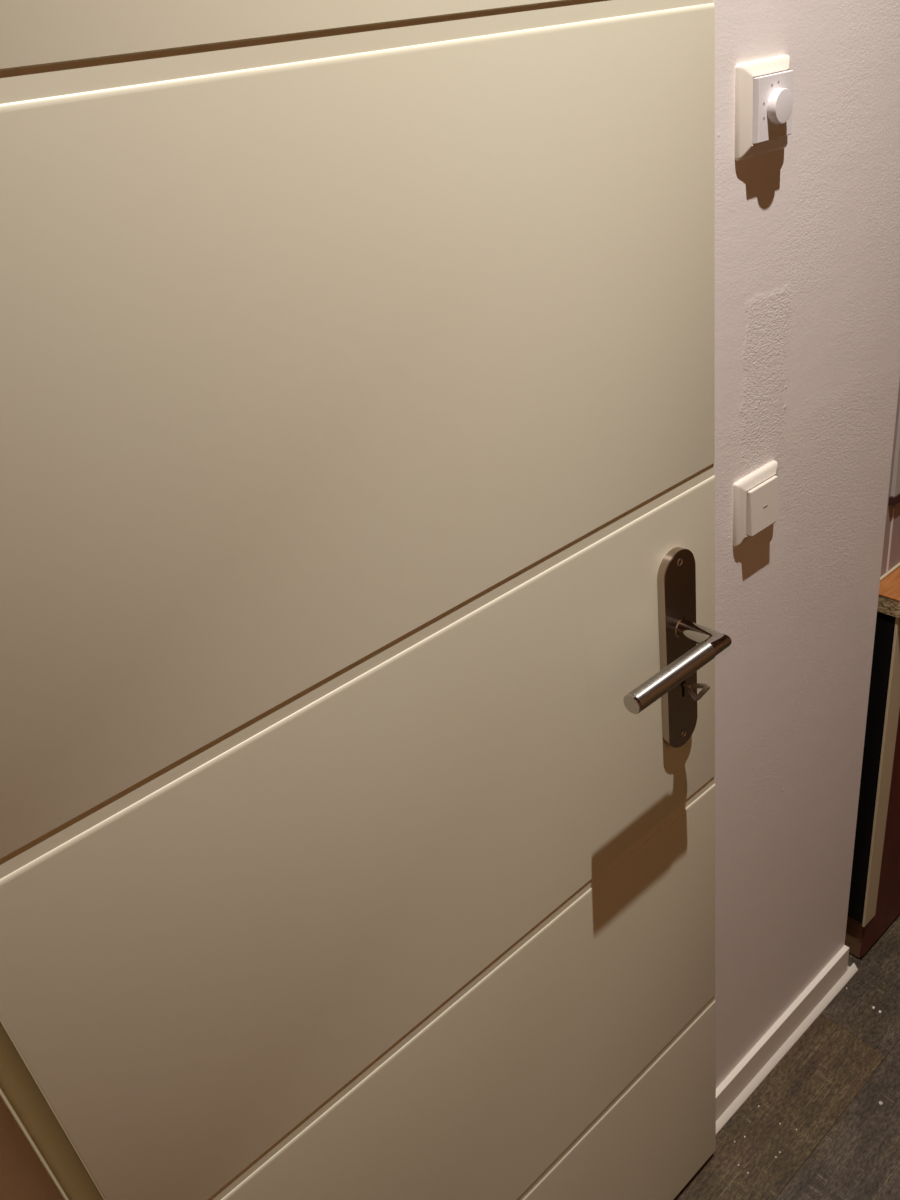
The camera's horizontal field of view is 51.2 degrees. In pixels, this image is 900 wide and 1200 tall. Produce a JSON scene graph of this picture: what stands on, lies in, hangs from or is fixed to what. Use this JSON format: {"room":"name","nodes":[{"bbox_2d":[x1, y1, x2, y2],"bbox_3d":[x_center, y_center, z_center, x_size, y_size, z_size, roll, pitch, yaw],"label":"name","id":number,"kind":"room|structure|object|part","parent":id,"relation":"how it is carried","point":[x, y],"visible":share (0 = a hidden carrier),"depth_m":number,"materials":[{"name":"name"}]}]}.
{"room":"hallway","nodes":[
{"label":"hallway","id":0,"kind":"room"},
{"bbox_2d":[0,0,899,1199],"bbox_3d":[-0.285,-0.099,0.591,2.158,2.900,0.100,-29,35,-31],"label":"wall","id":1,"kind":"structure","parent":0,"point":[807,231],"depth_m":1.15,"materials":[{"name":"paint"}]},
{"bbox_2d":[0,1022,103,1199],"bbox_3d":[-0.330,0.298,0.674,0.031,2.148,0.121,-29,35,-31],"label":"door frame","id":2,"kind":"structure","parent":1,"relation":"attached to","point":[20,1093],"depth_m":0.68,"materials":[{"name":"beige paint"}]},
{"bbox_2d":[0,0,731,1199],"bbox_3d":[0.012,0.171,0.829,0.768,2.080,0.106,-29,35,-31],"label":"door","id":3,"kind":"structure","parent":1,"relation":"in","point":[357,786],"depth_m":0.70,"materials":[{"name":"beige paint"}]},
{"bbox_3d":[-0.110,-0.533,0.443,0.768,0.457,0.004,-29,35,-31],"label":"panel","id":4,"kind":"part","parent":3,"relation":"part of","materials":[{"name":"beige paint"}]},
{"bbox_3d":[-0.049,-0.153,0.659,0.768,0.398,0.004,-29,35,-31],"label":"panel","id":5,"kind":"part","parent":3,"relation":"part of","materials":[{"name":"beige paint"}]},
{"bbox_3d":[0.008,0.202,0.860,0.768,0.398,0.004,-29,35,-31],"label":"panel","id":6,"kind":"part","parent":3,"relation":"part of","materials":[{"name":"beige paint"}]},
{"bbox_3d":[0.065,0.556,1.061,0.768,0.396,0.004,-29,35,-31],"label":"panel","id":7,"kind":"part","parent":3,"relation":"part of","materials":[{"name":"beige paint"}]},
{"bbox_3d":[0.121,0.900,1.256,0.768,0.376,0.004,-29,35,-31],"label":"panel","id":8,"kind":"part","parent":3,"relation":"part of","materials":[{"name":"beige paint"}]},
{"bbox_2d":[682,683,709,700],"bbox_3d":[0.263,0.096,1.012,0.025,0.008,0.028,-29,35,-31],"label":"key","id":9,"kind":"object","parent":3,"relation":"in","point":[690,686],"visible":1,"depth_m":1.01,"materials":[{"name":"silver metal"}]},
{"bbox_2d":[733,460,778,546],"bbox_3d":[0.360,-0.111,1.092,0.081,0.081,0.017,-29,35,-31],"label":"light switch","id":10,"kind":"object","parent":1,"relation":"attached to","point":[755,495],"visible":1,"depth_m":1.08,"materials":[{"name":"beige plastic"}]},
{"bbox_2d":[735,55,792,160],"bbox_3d":[0.304,-0.465,0.885,0.081,0.081,0.026,-29,35,-31],"label":"dimmer switch","id":11,"kind":"object","parent":1,"relation":"attached to","point":[763,87],"visible":1,"depth_m":0.88,"materials":[{"name":"beige plastic"}]},
{"bbox_3d":[0.302,-0.466,0.887,0.055,0.055,0.015,-29,35,-31],"label":"plate","id":12,"kind":"part","parent":11,"relation":"part of","materials":[{"name":"white plastic"}]},
{"bbox_3d":[0.309,-0.462,0.879,0.031,0.031,0.009,-29,35,-31],"label":"knob","id":13,"kind":"part","parent":11,"relation":"part of","materials":[{"name":"white plastic"}]},
{"bbox_2d":[716,945,857,1133],"bbox_3d":[0.578,0.763,1.713,0.462,0.078,0.098,-29,35,-31],"label":"baseboard","id":14,"kind":"structure","parent":1,"relation":"attached to","point":[778,1040],"depth_m":1.67,"materials":[{"name":"beige paint"}]},
{"bbox_2d":[673,914,899,1199],"bbox_3d":[1.018,1.009,1.296,6.410,0.060,1.640,-29,35,-31],"label":"floor","id":15,"kind":"structure","parent":0,"point":[829,1087],"depth_m":1.59,"materials":[{"name":"brown wood"}]},
{"bbox_2d":[845,567,899,957],"bbox_3d":[1.087,0.135,1.908,1.017,0.830,0.146,-29,35,-31],"label":"cabinet","id":16,"kind":"object","parent":15,"relation":"on","point":[874,896],"visible":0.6,"depth_m":1.64,"materials":[{"name":"black wood"}]},
{"bbox_3d":[1.101,0.161,1.878,0.948,0.785,0.004,-29,35,-31],"label":"panel","id":17,"kind":"part","parent":16,"relation":"part of","materials":[{"name":"red laminate"}]},
{"bbox_2d":[877,595,899,617],"bbox_3d":[1.032,-0.209,1.714,1.016,0.030,0.146,-29,35,-31],"label":"countertop","id":18,"kind":"structure","parent":16,"relation":"on","point":[888,606],"depth_m":1.43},
{"bbox_2d":[880,381,899,581],"bbox_3d":[0.917,-0.821,1.390,1.016,1.370,0.050,-29,35,-31],"label":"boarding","id":19,"kind":"structure","parent":16,"relation":"on","point":[890,558],"depth_m":1.45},
{"bbox_2d":[888,405,899,505],"bbox_3d":[0.953,-0.673,1.449,0.923,0.794,0.008,-29,35,-31],"label":"board","id":20,"kind":"object","parent":19,"relation":"attached to","point":[894,499],"visible":1,"depth_m":1.39,"materials":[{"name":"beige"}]},
{"bbox_3d":[1.007,-0.337,1.640,0.923,0.013,0.008,-29,35,-31],"label":"rail","id":21,"kind":"part","parent":20,"relation":"part of","materials":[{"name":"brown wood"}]}
]}

